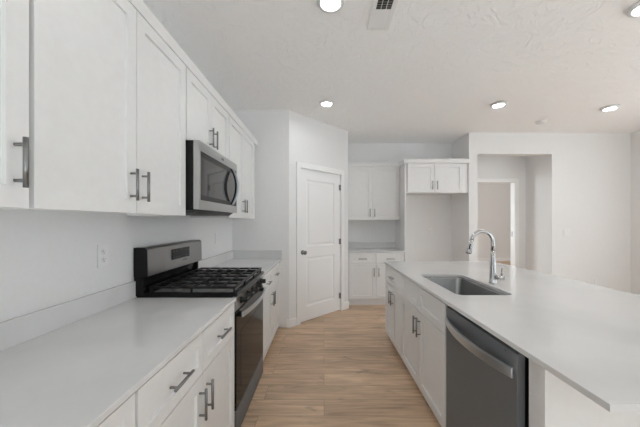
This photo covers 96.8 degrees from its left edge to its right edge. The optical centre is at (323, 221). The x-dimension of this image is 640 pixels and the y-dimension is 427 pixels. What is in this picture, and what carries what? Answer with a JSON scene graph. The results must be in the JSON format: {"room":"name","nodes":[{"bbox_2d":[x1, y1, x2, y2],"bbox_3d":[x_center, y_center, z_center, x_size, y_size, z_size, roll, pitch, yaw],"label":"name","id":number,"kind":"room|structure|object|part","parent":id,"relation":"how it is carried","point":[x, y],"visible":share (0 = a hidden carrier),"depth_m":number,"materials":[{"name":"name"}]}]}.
{"room":"kitchen","nodes":[
{"label":"kitchen","id":0,"kind":"room"},
{"bbox_2d":[0,209,231,321],"bbox_3d":[-1.220,-0.036,-0.395,0.120,2.743,8.210,0,0,0],"label":"wall","id":1,"kind":"structure","parent":0,"point":[48,258],"depth_m":1.31,"materials":[{"name":"paint"}]},
{"bbox_2d":[0,0,28,208],"bbox_3d":[-0.971,-0.483,0.344,0.373,0.894,0.907,0,0,0],"label":"upper cabinet","id":2,"kind":"object","parent":1,"relation":"attached to","point":[14,14],"visible":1,"depth_m":0.75,"materials":[{"name":"white wood"}]},
{"bbox_3d":[-0.802,-0.158,0.753,0.035,0.134,0.012,0,0,0],"label":"handle","id":3,"kind":"part","parent":2,"relation":"part of","materials":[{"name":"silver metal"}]},
{"bbox_2d":[0,281,135,351],"bbox_3d":[-1.149,0.408,0.800,0.018,0.100,1.840,0,0,0],"label":"backsplash","id":4,"kind":"structure","parent":1,"relation":"attached to","point":[15,331],"depth_m":1.22,"materials":[{"name":"white stone"}]},
{"bbox_2d":[97,244,108,267],"bbox_3d":[-1.155,0.177,1.487,0.009,0.120,0.072,0,0,0],"label":"power outlet","id":5,"kind":"object","parent":1,"relation":"attached to","point":[103,249],"visible":1,"depth_m":1.48,"materials":[{"name":"white plastic"}]},
{"bbox_2d":[21,0,185,215],"bbox_3d":[-0.971,-0.483,1.244,0.373,0.894,0.893,0,0,0],"label":"upper cabinet","id":6,"kind":"object","parent":1,"relation":"attached to","point":[107,94],"visible":0.98,"depth_m":1.06,"materials":[{"name":"white wood"}]},
{"bbox_3d":[-0.832,-0.482,1.023,0.024,0.888,0.437,0,0,0],"label":"door","id":7,"kind":"part","parent":6,"relation":"part of","materials":[{"name":"paint"}]},
{"bbox_3d":[-0.802,-0.158,1.205,0.035,0.134,0.012,0,0,0],"label":"handle","id":8,"kind":"part","parent":6,"relation":"part of","materials":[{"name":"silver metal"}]},
{"bbox_3d":[-0.802,-0.158,1.282,0.035,0.134,0.012,0,0,0],"label":"handle","id":9,"kind":"part","parent":6,"relation":"part of","materials":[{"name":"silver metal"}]},
{"bbox_3d":[-0.832,-0.482,1.464,0.024,0.888,0.437,0,0,0],"label":"door","id":10,"kind":"part","parent":6,"relation":"part of","materials":[{"name":"paint"}]},
{"bbox_2d":[128,0,257,145],"bbox_3d":[-0.987,-0.963,1.690,0.342,0.065,3.600,0,0,0],"label":"crown molding","id":11,"kind":"structure","parent":1,"relation":"attached to","point":[140,6],"depth_m":1.64,"materials":[{"name":"paint"}]},
{"bbox_2d":[186,67,228,158],"bbox_3d":[-0.971,-0.712,2.072,0.373,0.437,0.760,0,0,0],"label":"upper cabinet","id":12,"kind":"object","parent":1,"relation":"attached to","point":[207,121],"visible":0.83,"depth_m":1.98,"materials":[{"name":"white wood"}]},
{"bbox_3d":[-0.832,-0.711,1.885,0.024,0.431,0.370,0,0,0],"label":"door","id":13,"kind":"part","parent":12,"relation":"part of","materials":[{"name":"paint"}]},
{"bbox_3d":[-0.802,-0.605,2.034,0.035,0.134,0.012,0,0,0],"label":"handle","id":14,"kind":"part","parent":12,"relation":"part of","materials":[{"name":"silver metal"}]},
{"bbox_2d":[186,140,238,215],"bbox_3d":[-0.920,-0.271,2.063,0.474,0.436,0.736,0,0,0],"label":"microwave","id":15,"kind":"object","parent":12,"relation":"attached to","point":[212,182],"visible":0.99,"depth_m":1.86,"materials":[{"name":"silver metal"}]},
{"bbox_3d":[-0.709,-0.282,2.279,0.052,0.282,0.028,0,0,0],"label":"handle","id":16,"kind":"part","parent":15,"relation":"part of","materials":[{"name":"silver metal"}]},
{"bbox_3d":[-0.802,-0.605,2.110,0.035,0.134,0.012,0,0,0],"label":"handle","id":17,"kind":"part","parent":12,"relation":"part of","materials":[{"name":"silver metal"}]},
{"bbox_3d":[-0.832,-0.711,2.259,0.024,0.431,0.370,0,0,0],"label":"door","id":18,"kind":"part","parent":12,"relation":"part of","materials":[{"name":"paint"}]},
{"bbox_2d":[198,251,232,269],"bbox_3d":[-1.149,0.408,3.030,0.018,0.100,1.078,0,0,0],"label":"backsplash","id":19,"kind":"structure","parent":1,"relation":"attached to","point":[218,259],"depth_m":2.98,"materials":[{"name":"white stone"}]},
{"bbox_2d":[190,115,254,218],"bbox_3d":[-0.971,-0.483,2.972,0.373,0.894,1.036,0,0,0],"label":"upper cabinet","id":20,"kind":"object","parent":1,"relation":"attached to","point":[241,147],"visible":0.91,"depth_m":2.86,"materials":[{"name":"white wood"}]},
{"bbox_3d":[-0.832,-0.482,2.675,0.024,0.888,0.426,0,0,0],"label":"door","id":21,"kind":"part","parent":20,"relation":"part of","materials":[{"name":"paint"}]},
{"bbox_3d":[-0.832,-0.482,3.109,0.024,0.888,0.434,0,0,0],"label":"door","id":22,"kind":"part","parent":20,"relation":"part of","materials":[{"name":"paint"}]},
{"bbox_2d":[232,111,288,327],"bbox_3d":[-0.801,-0.036,3.650,0.718,2.743,0.120,0,0,0],"label":"wall","id":23,"kind":"structure","parent":0,"point":[269,230],"depth_m":3.59,"materials":[{"name":"paint"}]},
{"bbox_2d":[232,250,281,257],"bbox_3d":[-0.844,0.408,3.579,0.628,0.100,0.020,0,0,0],"label":"backsplash","id":24,"kind":"structure","parent":23,"relation":"attached to","point":[236,253],"depth_m":3.57,"materials":[{"name":"white stone"}]},
{"bbox_2d":[289,111,347,318],"bbox_3d":[-0.070,-0.036,4.032,1.151,2.743,0.100,0,0,-45],"label":"wall","id":25,"kind":"structure","parent":0,"point":[311,141],"depth_m":3.84,"materials":[{"name":"paint"}]},
{"bbox_2d":[289,317,296,327],"bbox_3d":[-0.399,1.282,3.625,0.118,0.105,0.014,0,0,-45],"label":"baseboard","id":26,"kind":"structure","parent":25,"relation":"attached to","point":[292,322],"depth_m":3.62,"materials":[{"name":"white paint"}]},
{"bbox_2d":[296,162,343,324],"bbox_3d":[-0.063,0.279,4.034,0.935,2.118,0.128,0,0,-45],"label":"trim","id":27,"kind":"structure","parent":25,"relation":"attached to","point":[299,165],"depth_m":3.70,"materials":[{"name":"white paint"}]},
{"bbox_2d":[301,168,340,321],"bbox_3d":[-0.022,0.308,4.000,0.804,2.030,0.108,0,0,-45],"label":"door","id":28,"kind":"structure","parent":25,"relation":"in","point":[320,191],"depth_m":3.99,"materials":[{"name":"white paint"}]},
{"bbox_2d":[344,301,348,309],"bbox_3d":[0.343,1.282,4.365,0.108,0.105,0.014,0,0,-45],"label":"baseboard","id":29,"kind":"structure","parent":25,"relation":"attached to","point":[346,304],"depth_m":4.36,"materials":[{"name":"white paint"}]},
{"bbox_2d":[241,261,510,426],"bbox_3d":[3.160,1.385,2.600,8.880,0.100,14.440,0,0,0],"label":"floor","id":30,"kind":"structure","parent":0,"point":[338,368],"depth_m":2.38,"materials":[{"name":"brown wood"}]},
{"bbox_2d":[97,393,134,426],"bbox_3d":[-0.832,0.906,0.362,0.652,0.857,0.915,0,0,0],"label":"base cabinet","id":31,"kind":"object","parent":30,"relation":"on","point":[124,415],"visible":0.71,"depth_m":0.77,"materials":[{"name":"white wood"}]},
{"bbox_2d":[0,281,235,426],"bbox_3d":[-0.844,0.418,0.800,0.628,0.120,1.840,0,0,0],"label":"countertop","id":32,"kind":"structure","parent":31,"relation":"on","point":[72,363],"depth_m":1.01,"materials":[{"name":"white stone"}]},
{"bbox_2d":[135,303,233,426],"bbox_3d":[-0.832,0.906,1.270,0.652,0.857,0.901,0,0,0],"label":"base cabinet","id":33,"kind":"object","parent":30,"relation":"on","point":[195,388],"visible":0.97,"depth_m":1.22,"materials":[{"name":"white wood"}]},
{"bbox_3d":[-0.553,0.581,1.047,0.024,0.183,0.442,0,0,0],"label":"drawer","id":34,"kind":"part","parent":33,"relation":"part of","materials":[{"name":"paint"}]},
{"bbox_3d":[-0.553,0.959,1.047,0.024,0.563,0.442,0,0,0],"label":"door","id":35,"kind":"part","parent":33,"relation":"part of","materials":[{"name":"paint"}]},
{"bbox_3d":[-0.523,0.583,1.047,0.035,0.012,0.134,0,0,0],"label":"handle","id":36,"kind":"part","parent":33,"relation":"part of","materials":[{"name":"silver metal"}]},
{"bbox_3d":[-0.523,0.792,1.234,0.035,0.134,0.012,0,0,0],"label":"handle","id":37,"kind":"part","parent":33,"relation":"part of","materials":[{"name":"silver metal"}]},
{"bbox_3d":[-0.523,0.792,1.306,0.035,0.134,0.012,0,0,0],"label":"handle","id":38,"kind":"part","parent":33,"relation":"part of","materials":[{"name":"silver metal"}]},
{"bbox_3d":[-0.553,0.581,1.494,0.024,0.183,0.443,0,0,0],"label":"drawer","id":39,"kind":"part","parent":33,"relation":"part of","materials":[{"name":"paint"}]},
{"bbox_3d":[-0.553,0.959,1.494,0.024,0.563,0.443,0,0,0],"label":"door","id":40,"kind":"part","parent":33,"relation":"part of","materials":[{"name":"paint"}]},
{"bbox_3d":[-0.523,0.583,1.494,0.035,0.012,0.134,0,0,0],"label":"handle","id":41,"kind":"part","parent":33,"relation":"part of","materials":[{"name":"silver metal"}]},
{"bbox_2d":[134,240,265,426],"bbox_3d":[-0.816,0.745,2.106,0.686,1.181,0.771,0,0,0],"label":"gas range","id":42,"kind":"object","parent":30,"relation":"on","point":[167,270],"visible":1,"depth_m":1.93,"materials":[{"name":"black metal"}]},
{"bbox_3d":[-1.105,0.243,2.106,0.073,0.178,0.757,0,0,0],"label":"plate","id":43,"kind":"part","parent":42,"relation":"part of","materials":[{"name":"silver metal"}]},
{"bbox_2d":[142,271,263,296],"bbox_3d":[-0.818,0.442,2.106,0.581,0.026,0.771,0,0,0],"label":"cooktop","id":44,"kind":"object","parent":42,"relation":"in","point":[245,286],"depth_m":1.83,"materials":[{"name":"black metal"}]},
{"bbox_3d":[-0.688,0.434,1.868,0.116,0.018,0.116,0,0,0],"label":"burner","id":45,"kind":"part","parent":42,"relation":"part of","materials":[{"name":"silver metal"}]},
{"bbox_3d":[-0.511,0.497,1.823,0.041,0.048,0.048,0,0,0],"label":"knob","id":46,"kind":"part","parent":42,"relation":"part of","materials":[{"name":"black plastic"}]},
{"bbox_3d":[-0.543,1.235,2.106,0.020,0.156,0.761,0,0,0],"label":"storage drawer","id":47,"kind":"part","parent":42,"relation":"part of","materials":[{"name":"grey metal"}]},
{"bbox_3d":[-0.543,0.852,2.106,0.020,0.597,0.761,0,0,0],"label":"oven door","id":48,"kind":"part","parent":42,"relation":"part of","materials":[{"name":"black glass"}]},
{"bbox_3d":[-0.542,0.500,2.106,0.026,0.089,0.765,0,0,0],"label":"control panel","id":49,"kind":"part","parent":42,"relation":"part of","materials":[{"name":"silver metal"}]},
{"bbox_3d":[-0.511,0.497,1.964,0.041,0.048,0.048,0,0,0],"label":"knob","id":50,"kind":"part","parent":42,"relation":"part of","materials":[{"name":"black plastic"}]},
{"bbox_3d":[-0.494,0.576,2.106,0.042,0.034,0.675,0,0,0],"label":"handle","id":51,"kind":"part","parent":42,"relation":"part of","materials":[{"name":"silver metal"}]},
{"bbox_3d":[-0.511,0.497,2.106,0.041,0.048,0.048,0,0,0],"label":"knob","id":52,"kind":"part","parent":42,"relation":"part of","materials":[{"name":"black plastic"}]},
{"bbox_2d":[262,263,278,360],"bbox_3d":[-0.832,0.906,3.041,0.652,0.857,1.095,0,0,0],"label":"base cabinet","id":53,"kind":"object","parent":30,"relation":"on","point":[271,297],"visible":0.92,"depth_m":2.89,"materials":[{"name":"white wood"}]},
{"bbox_2d":[198,250,281,275],"bbox_3d":[-0.844,0.418,3.040,0.628,0.120,1.098,0,0,0],"label":"countertop","id":54,"kind":"structure","parent":53,"relation":"on","point":[265,259],"depth_m":3.29,"materials":[{"name":"white stone"}]},
{"bbox_3d":[-0.553,0.581,2.722,0.024,0.183,0.447,0,0,0],"label":"drawer","id":55,"kind":"part","parent":53,"relation":"part of","materials":[{"name":"paint"}]},
{"bbox_3d":[-0.553,0.959,2.722,0.024,0.563,0.447,0,0,0],"label":"door","id":56,"kind":"part","parent":53,"relation":"part of","materials":[{"name":"paint"}]},
{"bbox_3d":[-0.523,0.792,2.912,0.035,0.134,0.012,0,0,0],"label":"handle","id":57,"kind":"part","parent":53,"relation":"part of","materials":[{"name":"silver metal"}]},
{"bbox_3d":[-0.553,0.581,3.179,0.024,0.183,0.457,0,0,0],"label":"drawer","id":58,"kind":"part","parent":53,"relation":"part of","materials":[{"name":"paint"}]},
{"bbox_3d":[-0.553,0.959,3.179,0.024,0.563,0.457,0,0,0],"label":"door","id":59,"kind":"part","parent":53,"relation":"part of","materials":[{"name":"paint"}]},
{"bbox_2d":[348,252,403,304],"bbox_3d":[0.825,0.906,4.771,0.902,0.857,0.613,0,0,0],"label":"base cabinet","id":60,"kind":"object","parent":30,"relation":"on","point":[366,270],"visible":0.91,"depth_m":4.51,"materials":[{"name":"white wood"}]},
{"bbox_3d":[0.612,0.581,4.512,0.429,0.183,0.024,0,0,0],"label":"drawer","id":61,"kind":"part","parent":60,"relation":"part of","materials":[{"name":"paint"}]},
{"bbox_3d":[0.612,0.949,4.512,0.429,0.543,0.024,0,0,0],"label":"door","id":62,"kind":"part","parent":60,"relation":"part of","materials":[{"name":"paint"}]},
{"bbox_2d":[348,242,404,251],"bbox_3d":[0.825,0.418,4.783,0.902,0.120,0.590,0,0,0],"label":"countertop","id":63,"kind":"structure","parent":60,"relation":"on","point":[352,246],"depth_m":5.06,"materials":[{"name":"white stone"}]},
{"bbox_3d":[1.051,0.949,4.512,0.439,0.543,0.024,0,0,0],"label":"door","id":64,"kind":"part","parent":60,"relation":"part of","materials":[{"name":"paint"}]},
{"bbox_3d":[1.051,0.581,4.512,0.439,0.183,0.024,0,0,0],"label":"drawer","id":65,"kind":"part","parent":60,"relation":"part of","materials":[{"name":"paint"}]},
{"bbox_2d":[385,264,400,356],"bbox_3d":[0.995,0.906,2.957,0.635,0.857,0.660,0,0,0],"label":"base cabinet","id":66,"kind":"object","parent":30,"relation":"on","point":[392,277],"visible":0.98,"depth_m":2.91,"materials":[{"name":"white wood"}]},
{"bbox_3d":[0.723,0.966,3.118,0.024,0.582,0.322,0,0,0],"label":"door","id":67,"kind":"part","parent":66,"relation":"part of","materials":[{"name":"paint"}]},
{"bbox_3d":[0.724,0.580,2.955,0.024,0.181,0.648,0,0,0],"label":"drawer","id":68,"kind":"part","parent":66,"relation":"part of","materials":[{"name":"paint"}]},
{"bbox_3d":[0.725,0.966,2.792,0.024,0.582,0.322,0,0,0],"label":"door","id":69,"kind":"part","parent":66,"relation":"part of","materials":[{"name":"paint"}]},
{"bbox_2d":[384,261,639,411],"bbox_3d":[1.342,0.468,2.014,1.266,0.020,2.592,0,0,0],"label":"countertop","id":70,"kind":"structure","parent":66,"relation":"on","point":[586,335],"depth_m":1.31,"materials":[{"name":"white stone"}]},
{"bbox_2d":[425,277,504,294],"bbox_3d":[1.015,0.585,2.130,0.400,0.213,0.745,0,0,0],"label":"sink","id":71,"kind":"object","parent":70,"relation":"in","point":[457,285],"visible":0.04,"depth_m":2.44,"materials":[{"name":"silver metal"}]},
{"bbox_2d":[466,229,504,283],"bbox_3d":[1.191,0.257,2.103,0.263,0.402,0.096,0,0,0],"label":"kitchen faucet","id":72,"kind":"object","parent":70,"relation":"on","point":[493,277],"visible":1,"depth_m":2.11,"materials":[{"name":"silver metal"}]},
{"bbox_3d":[1.184,0.139,2.123,0.184,0.168,0.028,0,0,0],"label":"spout","id":73,"kind":"part","parent":72,"relation":"part of","materials":[{"name":"silver metal"}]},
{"bbox_3d":[1.291,0.410,2.089,0.033,0.033,0.060,0,0,-40],"label":"handle","id":74,"kind":"part","parent":72,"relation":"part of","materials":[{"name":"silver metal"}]},
{"bbox_2d":[395,163,405,260],"bbox_3d":[1.289,0.204,4.784,0.022,2.262,0.588,0,0,0],"label":"end panel","id":75,"kind":"object","parent":30,"relation":"on","point":[400,225],"visible":0.5,"depth_m":4.62,"materials":[{"name":"paint"}]},
{"bbox_2d":[401,275,447,426],"bbox_3d":[1.000,0.906,2.158,0.635,0.857,0.939,0,0,0],"label":"base cabinet","id":76,"kind":"object","parent":30,"relation":"on","point":[423,315],"visible":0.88,"depth_m":2.01,"materials":[{"name":"white wood"}]},
{"bbox_3d":[0.728,0.966,2.388,0.024,0.582,0.462,0,0,0],"label":"door","id":77,"kind":"part","parent":76,"relation":"part of","materials":[{"name":"paint"}]},
{"bbox_3d":[0.728,0.580,2.388,0.024,0.181,0.462,0,0,0],"label":"drawer","id":78,"kind":"part","parent":76,"relation":"part of","materials":[{"name":"paint"}]},
{"bbox_3d":[0.700,0.790,2.191,0.035,0.134,0.012,0,0,0],"label":"handle","id":79,"kind":"part","parent":76,"relation":"part of","materials":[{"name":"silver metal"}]},
{"bbox_3d":[0.732,0.966,1.922,0.024,0.582,0.461,0,0,0],"label":"door","id":80,"kind":"part","parent":76,"relation":"part of","materials":[{"name":"paint"}]},
{"bbox_3d":[0.732,0.580,1.922,0.024,0.181,0.461,0,0,0],"label":"drawer","id":81,"kind":"part","parent":76,"relation":"part of","materials":[{"name":"paint"}]},
{"bbox_2d":[446,306,528,426],"bbox_3d":[0.983,0.912,1.374,0.622,0.845,0.613,0,0,0],"label":"dishwasher","id":82,"kind":"object","parent":30,"relation":"on","point":[487,379],"visible":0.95,"depth_m":1.30,"materials":[{"name":"grey metal"}]},
{"bbox_3d":[0.698,0.578,1.372,0.052,0.040,0.577,0,0,0],"label":"handle","id":83,"kind":"part","parent":82,"relation":"part of","materials":[{"name":"silver metal"}]},
{"bbox_2d":[529,359,639,426],"bbox_3d":[1.060,0.907,2.119,0.660,0.856,2.336,0,0,0],"label":"end panel","id":84,"kind":"object","parent":30,"relation":"on","point":[552,402],"visible":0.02,"depth_m":0.96,"materials":[{"name":"paint"}]},
{"bbox_2d":[142,0,639,142],"bbox_3d":[3.160,-1.458,2.600,8.880,0.100,14.440,0,0,0],"label":"ceiling","id":85,"kind":"structure","parent":0,"point":[437,71],"depth_m":2.48,"materials":[{"name":"white paint"}]},
{"bbox_2d":[319,99,333,106],"bbox_3d":[0.030,-1.394,3.340,0.178,0.028,0.178,0,0,0],"label":"recessed light","id":86,"kind":"object","parent":85,"relation":"in","point":[325,102],"visible":1,"depth_m":3.31,"materials":[{"name":"white plastic"}]},
{"bbox_2d":[317,0,344,12],"bbox_3d":[0.042,-1.394,1.800,0.178,0.028,0.178,0,0,0],"label":"recessed light","id":87,"kind":"object","parent":85,"relation":"in","point":[327,6],"visible":1,"depth_m":1.82,"materials":[{"name":"white plastic"}]},
{"bbox_2d":[321,0,339,8],"bbox_3d":[0.042,-1.395,1.800,0.119,0.003,0.119,0,0,0],"label":"diffuser","id":88,"kind":"object","parent":87,"relation":"attached to","point":[325,4],"depth_m":1.82,"materials":[{"name":"white plastic"}]},
{"bbox_2d":[367,0,397,29],"bbox_3d":[0.391,-1.402,1.887,0.156,0.010,0.369,0,0,0],"label":"ceiling vent","id":89,"kind":"object","parent":85,"relation":"in","point":[382,11],"visible":1,"depth_m":1.92,"materials":[{"name":"silver metal"}]},
{"bbox_2d":[490,101,506,108],"bbox_3d":[2.077,-1.394,3.380,0.178,0.028,0.178,0,0,0],"label":"recessed light","id":90,"kind":"object","parent":85,"relation":"in","point":[498,104],"visible":1,"depth_m":3.37,"materials":[{"name":"white plastic"}]},
{"bbox_2d":[535,120,546,124],"bbox_3d":[3.041,-1.387,3.980,0.136,0.040,0.136,0,0,0],"label":"smoke detector","id":91,"kind":"object","parent":85,"relation":"attached to","point":[540,122],"visible":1,"depth_m":3.95,"materials":[{"name":"white plastic"}]},
{"bbox_2d":[600,104,619,111],"bbox_3d":[3.505,-1.394,3.480,0.178,0.028,0.178,0,0,0],"label":"recessed light","id":92,"kind":"object","parent":85,"relation":"in","point":[614,106],"visible":1,"depth_m":3.46,"materials":[{"name":"white plastic"}]},
{"bbox_2d":[626,0,639,17],"bbox_3d":[2.086,-1.394,1.840,0.178,0.028,0.178,0,0,0],"label":"recessed light","id":93,"kind":"object","parent":85,"relation":"in","point":[633,11],"visible":1,"depth_m":1.87,"materials":[{"name":"white plastic"}]},
{"bbox_2d":[633,7,639,12],"bbox_3d":[2.086,-1.395,1.840,0.119,0.003,0.119,0,0,0],"label":"diffuser","id":94,"kind":"object","parent":93,"relation":"attached to","point":[636,10],"depth_m":1.87,"materials":[{"name":"white plastic"}]},
{"bbox_2d":[348,143,525,268],"bbox_3d":[1.929,-0.036,5.130,3.333,2.743,0.140,0,0,0],"label":"wall","id":95,"kind":"structure","parent":0,"point":[423,212],"depth_m":5.08,"materials":[{"name":"paint"}]},
{"bbox_2d":[348,242,395,247],"bbox_3d":[0.825,0.408,5.069,0.902,0.100,0.020,0,0,0],"label":"backsplash","id":96,"kind":"structure","parent":95,"relation":"attached to","point":[350,244],"depth_m":5.06,"materials":[{"name":"white stone"}]},
{"bbox_2d":[348,167,399,219],"bbox_3d":[0.825,-0.481,4.901,0.902,0.897,0.353,0,0,0],"label":"upper cabinet","id":97,"kind":"object","parent":95,"relation":"attached to","point":[373,192],"visible":0.93,"depth_m":4.77,"materials":[{"name":"white wood"}]},
{"bbox_3d":[0.594,-0.480,4.772,0.425,0.891,0.024,0,0,0],"label":"door","id":98,"kind":"part","parent":97,"relation":"part of","materials":[{"name":"paint"}]},
{"bbox_3d":[1.040,-0.480,4.772,0.457,0.891,0.024,0,0,0],"label":"door","id":99,"kind":"part","parent":97,"relation":"part of","materials":[{"name":"paint"}]},
{"bbox_2d":[406,163,467,195],"bbox_3d":[1.793,-0.698,4.766,0.982,0.465,0.622,0,0,0],"label":"upper cabinet","id":100,"kind":"object","parent":95,"relation":"attached to","point":[451,179],"visible":0.96,"depth_m":4.50,"materials":[{"name":"white wood"}]},
{"bbox_2d":[348,159,468,166],"bbox_3d":[1.329,-0.964,4.623,1.910,0.068,0.303,0,0,0],"label":"crown molding","id":101,"kind":"structure","parent":100,"relation":"attached to","point":[403,161],"depth_m":4.47,"materials":[{"name":"paint"}]},
{"bbox_3d":[1.533,-0.697,4.502,0.427,0.459,0.024,0,0,0],"label":"door","id":102,"kind":"part","parent":100,"relation":"part of","materials":[{"name":"paint"}]},
{"bbox_3d":[1.975,-0.697,4.502,0.448,0.459,0.024,0,0,0],"label":"door","id":103,"kind":"part","parent":100,"relation":"part of","materials":[{"name":"paint"}]},
{"bbox_2d":[477,178,518,266],"bbox_3d":[2.990,0.282,5.106,0.942,2.111,0.128,0,0,0],"label":"trim","id":104,"kind":"structure","parent":95,"relation":"attached to","point":[514,182],"depth_m":5.04,"materials":[{"name":"white paint"}]},
{"bbox_2d":[452,133,476,260],"bbox_3d":[2.353,-0.036,4.829,0.134,2.743,0.702,0,0,0],"label":"wall partition","id":105,"kind":"structure","parent":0,"point":[464,206],"depth_m":4.59,"materials":[{"name":"paint"}]},
{"bbox_2d":[477,183,510,257],"bbox_3d":[4.250,-0.036,9.760,6.500,2.743,0.120,0,0,0],"label":"wall","id":106,"kind":"structure","parent":0,"point":[493,199],"depth_m":9.70,"materials":[{"name":"paint"}]},
{"bbox_2d":[477,258,510,260],"bbox_3d":[4.250,1.282,9.693,6.500,0.105,0.014,0,0,0],"label":"baseboard","id":107,"kind":"structure","parent":106,"relation":"attached to","point":[478,259],"depth_m":9.69,"materials":[{"name":"white paint"}]},
{"bbox_2d":[477,133,630,292],"bbox_3d":[3.628,-0.036,4.829,2.416,2.743,0.702,0,0,0],"label":"wall","id":108,"kind":"structure","parent":0,"point":[583,187],"depth_m":4.48,"materials":[{"name":"paint"}]},
{"bbox_2d":[563,229,570,236],"bbox_3d":[3.828,0.169,4.472,0.120,0.120,0.011,0,0,0],"label":"light switch","id":109,"kind":"object","parent":108,"relation":"attached to","point":[566,232],"visible":1,"depth_m":4.47,"materials":[{"name":"white plastic"}]},
{"bbox_2d":[631,130,639,294],"bbox_3d":[4.896,-0.036,-0.011,0.120,2.743,8.978,0,0,0],"label":"wall","id":110,"kind":"structure","parent":0,"point":[635,136],"depth_m":4.41,"materials":[{"name":"paint"}]}
]}

